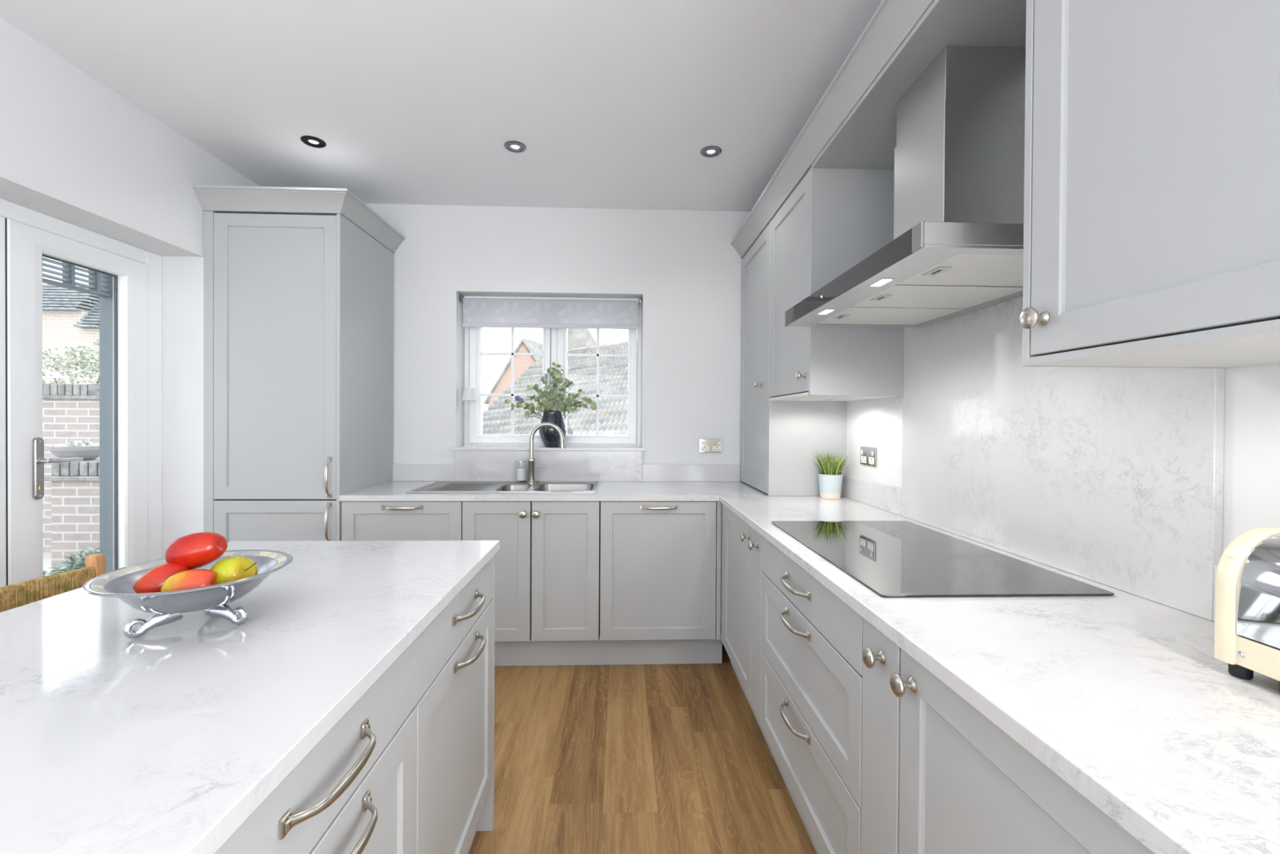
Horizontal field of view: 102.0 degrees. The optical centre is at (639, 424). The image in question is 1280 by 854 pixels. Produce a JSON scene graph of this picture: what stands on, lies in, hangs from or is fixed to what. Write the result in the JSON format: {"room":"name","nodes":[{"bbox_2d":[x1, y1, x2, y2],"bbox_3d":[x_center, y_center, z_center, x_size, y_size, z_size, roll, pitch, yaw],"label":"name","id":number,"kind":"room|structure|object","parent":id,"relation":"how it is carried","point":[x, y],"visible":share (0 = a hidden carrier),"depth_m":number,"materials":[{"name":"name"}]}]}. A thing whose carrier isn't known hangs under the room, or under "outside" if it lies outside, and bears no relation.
{"room":"kitchen","nodes":[
{"label":"kitchen","id":0,"kind":"room"},
{"bbox_2d":[0,17,259,559],"bbox_3d":[-2.240,0.012,-0.151,0.352,2.711,6.668,0,0,-2],"label":"wall","id":1,"kind":"structure","parent":0,"point":[74,150],"depth_m":2.21,"materials":[{"name":"white paint"}]},
{"bbox_2d":[0,216,6,586],"bbox_3d":[-2.331,0.230,1.626,0.122,1.979,0.578,0,0,-2],"label":"door","id":2,"kind":"structure","parent":1,"relation":"in","point":[2,243],"depth_m":1.90,"materials":[{"name":"white plastic"}]},
{"bbox_2d":[4,217,8,585],"bbox_3d":[-2.346,0.228,1.917,0.009,1.979,0.009,0,0,-2],"label":"door frame","id":3,"kind":"structure","parent":1,"relation":"attached to","point":[6,238],"depth_m":1.92,"materials":[{"name":"grey"}]},
{"bbox_2d":[6,217,147,585],"bbox_3d":[-2.353,0.226,2.203,0.122,1.979,0.566,0,0,-2],"label":"door","id":4,"kind":"structure","parent":1,"relation":"in","point":[27,245],"depth_m":2.05,"materials":[{"name":"white plastic"}]},
{"bbox_2d":[0,198,161,561],"bbox_3d":[-2.378,0.211,1.921,0.070,2.081,1.297,0,0,-2],"label":"trim","id":5,"kind":"structure","parent":1,"relation":"attached to","point":[9,210],"depth_m":2.50,"materials":[{"name":"white paint"}]},
{"bbox_2d":[0,0,882,211],"bbox_3d":[-0.541,-1.409,-0.031,4.100,0.150,7.200,0,0,-2],"label":"ceiling","id":6,"kind":"structure","parent":0,"point":[612,104],"depth_m":2.06,"materials":[{"name":"white paint"}]},
{"bbox_2d":[300,135,326,147],"bbox_3d":[-1.565,-1.355,2.485,0.104,0.006,0.104,0,0,-2],"label":"recessed light","id":7,"kind":"object","parent":6,"relation":"in","point":[313,141],"visible":1,"depth_m":2.48,"materials":[{"name":"black"}]},
{"bbox_2d":[504,140,526,152],"bbox_3d":[-0.606,-1.349,2.520,0.104,0.006,0.104,0,0,-2],"label":"recessed light","id":8,"kind":"object","parent":6,"relation":"in","point":[516,146],"visible":1,"depth_m":2.52,"materials":[{"name":"grey metal"}]},
{"bbox_2d":[700,145,721,157],"bbox_3d":[0.349,-1.344,2.554,0.104,0.006,0.104,0,0,-2],"label":"recessed light","id":9,"kind":"object","parent":6,"relation":"in","point":[711,151],"visible":1,"depth_m":2.55,"materials":[{"name":"grey metal"}]},
{"bbox_2d":[364,203,750,622],"bbox_3d":[-0.680,-0.004,3.411,4.100,2.711,0.332,0,0,-2],"label":"wall","id":10,"kind":"structure","parent":0,"point":[684,267],"depth_m":3.25,"materials":[{"name":"white paint"}]},
{"bbox_2d":[341,501,462,540],"bbox_3d":[-1.215,0.742,2.897,0.600,0.716,0.650,0,0,-2],"label":"base cabinet","id":11,"kind":"object","parent":10,"relation":"attached to","point":[360,520],"visible":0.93,"depth_m":2.62,"materials":[{"name":"grey wood"}]},
{"bbox_2d":[462,501,600,641],"bbox_3d":[-0.567,0.746,2.924,0.696,0.714,0.645,0,0,-2],"label":"base cabinet","id":12,"kind":"object","parent":10,"relation":"attached to","point":[564,603],"visible":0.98,"depth_m":2.64,"materials":[{"name":"grey wood"}]},
{"bbox_2d":[454,450,642,481],"bbox_3d":[-0.566,0.257,3.240,1.160,0.191,0.019,0,0,-2],"label":"backsplash","id":13,"kind":"structure","parent":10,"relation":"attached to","point":[469,465],"depth_m":3.23,"materials":[{"name":"stone"}]},
{"bbox_2d":[450,445,646,450],"bbox_3d":[-0.570,0.152,3.320,1.212,0.018,0.185,0,0,-2],"label":"window sill","id":14,"kind":"structure","parent":10,"relation":"attached to","point":[477,447],"depth_m":3.23,"materials":[{"name":"white stone"}]},
{"bbox_2d":[461,387,478,447],"bbox_3d":[-1.077,-0.045,3.276,0.102,0.370,0.102,0,0,-2],"label":"table lamp","id":15,"kind":"object","parent":14,"relation":"on","point":[468,394],"visible":1,"depth_m":3.25,"materials":[{"name":"white"}]},
{"bbox_2d":[537,410,567,447],"bbox_3d":[-0.558,0.027,3.317,0.181,0.231,0.181,0,0,-2],"label":"vase","id":16,"kind":"object","parent":14,"relation":"on","point":[549,436],"visible":0.9,"depth_m":3.25,"materials":[{"name":"ceramic"}]},
{"bbox_2d":[504,361,597,418],"bbox_3d":[-0.560,-0.172,3.300,0.580,0.452,0.102,0,0,-2],"label":"bouquet","id":17,"kind":"object","parent":16,"relation":"in","point":[541,406],"visible":0.88,"depth_m":3.29,"materials":[{"name":"green plant"}]},
{"bbox_2d":[463,300,642,446],"bbox_3d":[-0.569,-0.337,3.414,1.160,0.978,0.129,0,0,-2],"label":"window","id":18,"kind":"structure","parent":10,"relation":"in","point":[554,340],"depth_m":3.41,"materials":[{"name":"white plastic"}]},
{"bbox_2d":[698,439,722,452],"bbox_3d":[0.448,0.133,3.282,0.149,0.086,0.010,0,0,-2],"label":"socket plate","id":19,"kind":"object","parent":10,"relation":"attached to","point":[704,445],"visible":1,"depth_m":3.28,"materials":[{"name":"silver metal"}]},
{"bbox_2d":[700,445,708,451],"bbox_3d":[0.410,0.151,3.280,0.052,0.032,0.001,0,0,-2],"label":"socket","id":20,"kind":"object","parent":19,"relation":"attached to","point":[703,448],"depth_m":3.28,"materials":[{"name":"grey plastic"}]},
{"bbox_2d":[712,445,720,451],"bbox_3d":[0.486,0.151,3.283,0.052,0.032,0.001,0,0,-2],"label":"socket","id":21,"kind":"object","parent":19,"relation":"attached to","point":[715,448],"depth_m":3.28,"materials":[{"name":"grey plastic"}]},
{"bbox_2d":[567,328,596,349],"bbox_3d":[-5.381,-5.124,46.292,5.300,12.330,5.000,0,0,-2],"label":"sky","id":22,"kind":"structure","parent":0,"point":[576,337],"depth_m":43.78,"materials":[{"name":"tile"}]},
{"bbox_2d":[468,622,817,853],"bbox_3d":[-0.558,1.337,-0.011,4.100,0.120,7.000,0,0,-2],"label":"floor","id":23,"kind":"structure","parent":0,"point":[659,758],"depth_m":1.92,"materials":[{"name":"brown wood"}]},
{"bbox_2d":[0,553,106,612],"bbox_3d":[-1.355,0.819,1.276,0.456,0.888,0.473,0,0,-2],"label":"dining chair","id":24,"kind":"object","parent":23,"relation":"on","point":[12,596],"visible":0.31,"depth_m":1.37,"materials":[{"name":"brown wicker"}]},
{"bbox_2d":[192,184,404,542],"bbox_3d":[-1.811,0.046,2.860,0.730,2.405,0.680,0,0,-2],"label":"tall cabinet","id":25,"kind":"object","parent":23,"relation":"on","point":[298,282],"visible":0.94,"depth_m":2.59,"materials":[{"name":"grey wood"}]},
{"bbox_2d":[215,554,495,853],"bbox_3d":[-0.679,0.838,0.511,0.612,0.868,2.220,0,0,-2],"label":"kitchen island","id":26,"kind":"object","parent":23,"relation":"on","point":[409,768],"visible":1,"depth_m":0.98,"materials":[{"name":"grey paint"}]},
{"bbox_2d":[0,540,500,853],"bbox_3d":[-0.813,0.387,0.490,0.827,0.030,2.276,0,0,-2],"label":"island countertop","id":27,"kind":"structure","parent":26,"relation":"on","point":[167,739],"depth_m":0.73,"materials":[{"name":"stone"}]},
{"bbox_2d":[82,549,293,638],"bbox_3d":[-0.820,0.318,0.962,0.293,0.101,0.293,0,0,-2],"label":"fruit bowl","id":28,"kind":"object","parent":27,"relation":"on","point":[168,606],"visible":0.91,"depth_m":0.91,"materials":[{"name":"silver metal"}]},
{"bbox_2d":[133,562,189,593],"bbox_3d":[-0.860,0.284,0.937,0.062,0.070,0.082,1,1,43],"label":"apple","id":29,"kind":"object","parent":28,"relation":"in","point":[152,581],"visible":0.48,"depth_m":0.91,"materials":[{"name":"red food"}]},
{"bbox_2d":[164,532,227,569],"bbox_3d":[-0.829,0.236,0.970,0.090,0.069,0.066,0,0,-2],"label":"apple","id":30,"kind":"object","parent":29,"relation":"on","point":[199,549],"visible":0.98,"depth_m":0.95,"materials":[{"name":"red food"}]},
{"bbox_2d":[160,568,217,591],"bbox_3d":[-0.794,0.287,0.918,0.081,0.061,0.060,0,0,-2],"label":"apple","id":31,"kind":"object","parent":28,"relation":"in","point":[194,578],"visible":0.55,"depth_m":0.90,"materials":[{"name":"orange food"}]},
{"bbox_2d":[209,555,257,583],"bbox_3d":[-0.752,0.280,0.964,0.090,0.070,0.069,0,0,-2],"label":"apple","id":32,"kind":"object","parent":28,"relation":"in","point":[235,567],"visible":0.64,"depth_m":0.94,"materials":[{"name":"yellow food"}]},
{"bbox_2d":[494,634,722,666],"bbox_3d":[-0.538,1.182,2.716,1.945,0.150,0.016,0,0,-2],"label":"kickboard","id":33,"kind":"object","parent":23,"relation":"on","point":[694,651],"visible":0.43,"depth_m":2.72,"materials":[{"name":"grey paint"}]},
{"bbox_2d":[600,501,716,640],"bbox_3d":[0.084,0.751,2.946,0.600,0.719,0.650,0,0,-2],"label":"dishwasher","id":34,"kind":"object","parent":23,"relation":"on","point":[658,558],"visible":0.99,"depth_m":2.67,"materials":[{"name":"grey wood"}]},
{"bbox_2d":[730,661,819,853],"bbox_3d":[0.544,1.199,1.264,0.016,0.150,2.966,0,0,-2],"label":"kickboard","id":35,"kind":"object","parent":23,"relation":"on","point":[745,695],"visible":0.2,"depth_m":1.89,"materials":[{"name":"grey paint"}]},
{"bbox_2d":[817,472,843,499],"bbox_3d":[0.952,0.306,2.596,0.120,0.121,0.120,0,0,-2],"label":"pot","id":36,"kind":"object","parent":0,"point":[829,483],"depth_m":2.55,"materials":[{"name":"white ceramic"}]},
{"bbox_2d":[845,364,1279,553],"bbox_3d":[1.333,0.033,-0.015,0.337,2.711,6.668,0,0,-2],"label":"wall","id":37,"kind":"structure","parent":0,"point":[1251,415],"depth_m":0.98,"materials":[{"name":"white paint"}]},
{"bbox_2d":[715,501,751,702],"bbox_3d":[0.727,0.757,2.395,0.667,0.716,0.624,0,0,-2],"label":"base cabinet","id":38,"kind":"object","parent":37,"relation":"attached to","point":[733,534],"visible":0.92,"depth_m":2.38,"materials":[{"name":"grey wood"}]},
{"bbox_2d":[747,528,762,723],"bbox_3d":[0.741,0.760,2.010,0.667,0.716,0.142,0,0,-2],"label":"base cabinet","id":39,"kind":"object","parent":37,"relation":"attached to","point":[755,545],"visible":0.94,"depth_m":1.99,"materials":[{"name":"grey wood"}]},
{"bbox_2d":[760,535,862,853],"bbox_3d":[0.757,0.764,1.536,0.672,0.716,0.798,0,0,-2],"label":"base cabinet","id":40,"kind":"object","parent":37,"relation":"attached to","point":[811,641],"visible":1,"depth_m":1.40,"materials":[{"name":"grey wood"}]},
{"bbox_2d":[338,480,1279,853],"bbox_3d":[-0.178,0.383,1.481,2.564,0.030,3.567,0,0,-2],"label":"countertop","id":41,"kind":"structure","parent":40,"relation":"on","point":[1126,697],"depth_m":0.77,"materials":[{"name":"stone"}]},
{"bbox_2d":[392,463,454,480],"bbox_3d":[-1.337,0.296,3.212,0.379,0.106,0.019,0,0,-2],"label":"upstand","id":42,"kind":"object","parent":41,"relation":"on","point":[401,472],"visible":0.96,"depth_m":3.20,"materials":[{"name":"stone"}]},
{"bbox_2d":[404,480,600,493],"bbox_3d":[-0.733,0.432,2.954,0.993,0.172,0.508,0,0,-2],"label":"sink","id":43,"kind":"object","parent":41,"relation":"in","point":[438,486],"visible":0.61,"depth_m":3.02,"materials":[{"name":"silver metal"}]},
{"bbox_2d":[515,460,527,482],"bbox_3d":[-0.725,0.284,3.167,0.070,0.130,0.070,0,0,-2],"label":"soap bottle","id":44,"kind":"object","parent":43,"relation":"on","point":[521,473],"visible":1,"depth_m":3.14,"materials":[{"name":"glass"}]},
{"bbox_2d":[527,422,564,483],"bbox_3d":[-0.568,0.168,3.132,0.225,0.366,0.052,0,0,-2],"label":"tap","id":45,"kind":"object","parent":41,"relation":"on","point":[531,460],"visible":1,"depth_m":3.12,"materials":[{"name":"silver metal"}]},
{"bbox_2d":[642,464,740,481],"bbox_3d":[0.323,0.304,3.275,0.619,0.108,0.019,0,0,-2],"label":"upstand","id":46,"kind":"object","parent":41,"relation":"on","point":[651,473],"visible":1,"depth_m":3.27,"materials":[{"name":"stone"}]},
{"bbox_2d":[740,220,846,496],"bbox_3d":[0.832,-0.340,2.975,0.440,1.406,0.637,0,0,-2],"label":"cabinet","id":47,"kind":"object","parent":41,"relation":"on","point":[779,439],"visible":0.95,"depth_m":2.67,"materials":[{"name":"grey wood"}]},
{"bbox_2d":[811,451,849,499],"bbox_3d":[0.945,0.248,2.580,0.190,0.237,0.161,0,0,-2],"label":"potted grass","id":48,"kind":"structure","parent":41,"relation":"on","point":[830,477],"depth_m":2.56,"materials":[{"name":"white"}]},
{"bbox_2d":[842,475,902,515],"bbox_3d":[1.061,0.314,2.388,0.020,0.110,0.560,0,0,-2],"label":"upstand","id":49,"kind":"object","parent":41,"relation":"on","point":[886,497],"visible":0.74,"depth_m":2.34,"materials":[{"name":"stone"}]},
{"bbox_2d":[771,520,1114,597],"bbox_3d":[0.771,0.370,1.550,0.525,0.006,0.834,0,0,-2],"label":"cooktop","id":50,"kind":"object","parent":41,"relation":"in","point":[891,558],"visible":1,"depth_m":1.38,"materials":[{"name":"black glass"}]},
{"bbox_2d":[1213,564,1217,622],"bbox_3d":[1.137,0.329,0.373,0.020,0.110,1.254,0,0,-2],"label":"upstand","id":51,"kind":"object","parent":41,"relation":"on","point":[1215,566],"visible":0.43,"depth_m":1.00,"materials":[{"name":"stone"}]},
{"bbox_2d":[1213,526,1279,692],"bbox_3d":[0.993,0.270,0.621,0.196,0.222,0.372,0,0,-2],"label":"toaster","id":52,"kind":"object","parent":41,"relation":"on","point":[1246,637],"visible":1,"depth_m":0.77,"materials":[{"name":"beige metal"}]},
{"bbox_2d":[768,165,904,401],"bbox_3d":[0.857,-0.579,2.370,0.440,0.918,0.570,0,0,-2],"label":"upper cabinet","id":53,"kind":"object","parent":37,"relation":"attached to","point":[834,219],"visible":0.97,"depth_m":2.09,"materials":[{"name":"grey wood"}]},
{"bbox_2d":[860,446,876,466],"bbox_3d":[1.065,0.147,2.424,0.010,0.086,0.149,0,0,-2],"label":"socket plate","id":54,"kind":"object","parent":37,"relation":"attached to","point":[868,455],"visible":1,"depth_m":2.41,"materials":[{"name":"silver metal"}]},
{"bbox_2d":[861,455,866,462],"bbox_3d":[1.062,0.165,2.462,0.001,0.032,0.052,0,0,-2],"label":"socket","id":55,"kind":"object","parent":54,"relation":"attached to","point":[863,457],"depth_m":2.46,"materials":[{"name":"grey plastic"}]},
{"bbox_2d":[868,457,874,464],"bbox_3d":[1.065,0.165,2.386,0.001,0.032,0.052,0,0,-2],"label":"socket","id":56,"kind":"object","parent":54,"relation":"attached to","point":[871,460],"depth_m":2.38,"materials":[{"name":"grey plastic"}]},
{"bbox_2d":[861,617,901,853],"bbox_3d":[0.777,0.767,1.061,0.667,0.716,0.146,0,0,-2],"label":"base cabinet","id":57,"kind":"object","parent":37,"relation":"attached to","point":[882,657],"visible":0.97,"depth_m":1.04,"materials":[{"name":"grey wood"}]},
{"bbox_2d":[783,44,1026,328],"bbox_3d":[0.827,-0.695,1.527,0.524,0.656,0.901,0,0,-2],"label":"hood","id":58,"kind":"object","parent":37,"relation":"attached to","point":[956,249],"visible":0.93,"depth_m":1.40,"materials":[{"name":"silver metal"}]},
{"bbox_2d":[812,0,1026,169],"bbox_3d":[0.910,-1.030,1.533,0.402,0.015,1.098,0,0,-2],"label":"panel","id":59,"kind":"object","parent":37,"relation":"attached to","point":[866,139],"visible":0.52,"depth_m":1.46,"materials":[{"name":"grey paint"}]},
{"bbox_2d":[889,648,1153,853],"bbox_3d":[0.792,0.770,0.686,0.667,0.716,0.596,0,0,-2],"label":"base cabinet","id":60,"kind":"object","parent":37,"relation":"attached to","point":[966,786],"visible":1,"depth_m":0.78,"materials":[{"name":"grey wood"}]},
{"bbox_2d":[901,295,1224,621],"bbox_3d":[1.095,-0.055,1.551,0.020,0.860,1.107,0,0,-2],"label":"backsplash","id":61,"kind":"structure","parent":37,"relation":"attached to","point":[1112,477],"depth_m":1.32,"materials":[{"name":"stone"}]},
{"bbox_2d":[1018,0,1279,368],"bbox_3d":[0.932,-0.564,0.379,0.440,0.918,1.216,0,0,-2],"label":"upper cabinet","id":62,"kind":"object","parent":37,"relation":"attached to","point":[1152,193],"visible":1,"depth_m":0.76,"materials":[{"name":"grey wood"}]},
{"bbox_2d":[731,0,934,258],"bbox_3d":[0.877,-1.087,1.529,0.468,0.097,3.526,0,0,-2],"label":"crown molding","id":63,"kind":"structure","parent":62,"relation":"on","point":[892,21],"depth_m":1.74,"materials":[{"name":"grey paint"}]},
{"label":"outside","id":64,"kind":"structure","parent":0,"visible":0},
{"bbox_2d":[43,440,636,575],"bbox_3d":[-13.984,1.156,25.498,54.000,0.030,68.000,0,0,-2],"label":"ground","id":65,"kind":"structure","parent":64,"point":[46,557],"depth_m":5.03,"materials":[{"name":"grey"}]},
{"bbox_2d":[42,368,70,383],"bbox_3d":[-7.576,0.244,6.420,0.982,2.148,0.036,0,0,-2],"label":"greenhouse","id":66,"kind":"object","parent":65,"relation":"on","point":[47,376],"visible":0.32,"depth_m":6.41,"materials":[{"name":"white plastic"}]},
{"bbox_2d":[42,383,99,553],"bbox_3d":[-6.637,0.449,5.531,2.020,1.763,0.410,0,0,-2],"label":"brick garden wall","id":67,"kind":"structure","parent":65,"relation":"on","point":[70,411],"depth_m":5.38,"materials":[{"name":"beige brick"}]},
{"bbox_2d":[42,284,99,384],"bbox_3d":[-17.108,-1.363,15.903,11.000,5.110,4.900,0,0,-2],"label":"house","id":68,"kind":"structure","parent":65,"relation":"on","point":[70,317],"depth_m":13.72,"materials":[{"name":"brick"}]},
{"bbox_2d":[42,344,99,384],"bbox_3d":[-8.922,0.012,8.270,2.109,2.589,1.709,0,0,-2],"label":"tree","id":69,"kind":"object","parent":65,"relation":"on","point":[82,362],"visible":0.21,"depth_m":8.07,"materials":[{"name":"green plant"}]},
{"bbox_2d":[44,458,99,572],"bbox_3d":[-4.146,0.830,4.502,1.595,1.045,0.360,0,0,-2],"label":"wall","id":70,"kind":"structure","parent":65,"relation":"on","point":[75,486],"depth_m":4.33,"materials":[{"name":"brick"}]},
{"bbox_2d":[45,440,99,460],"bbox_3d":[-4.855,0.218,4.486,0.372,0.172,0.372,0,0,-2],"label":"bowl","id":71,"kind":"object","parent":70,"relation":"on","point":[80,449],"visible":0.85,"depth_m":4.39,"materials":[{"name":"white ceramic"}]},
{"bbox_2d":[46,546,99,574],"bbox_3d":[-4.151,1.143,3.974,0.598,0.433,0.557,0,0,-2],"label":"shrub","id":72,"kind":"object","parent":65,"relation":"on","point":[75,562],"visible":0.23,"depth_m":3.87,"materials":[{"name":"green plant"}]},
{"bbox_2d":[42,257,113,572],"bbox_3d":[-2.831,0.146,1.729,0.625,2.470,2.868,0,0,-2],"label":"pergola","id":73,"kind":"object","parent":65,"relation":"on","point":[100,285],"visible":0.26,"depth_m":3.06,"materials":[{"name":"grey"}]},
{"bbox_2d":[482,337,542,406],"bbox_3d":[-7.975,-2.776,41.108,8.050,7.680,3.200,0,0,-2],"label":"house","id":74,"kind":"structure","parent":65,"relation":"on","point":[522,362],"depth_m":39.63,"materials":[{"name":"brick"}]},
{"bbox_2d":[482,340,636,439],"bbox_3d":[-2.559,-2.091,25.835,9.036,6.826,15.451,0,0,5],"label":"neighboring roof","id":75,"kind":"object","parent":65,"relation":"on","point":[581,371],"visible":0.41,"depth_m":23.84,"materials":[{"name":"tile"}]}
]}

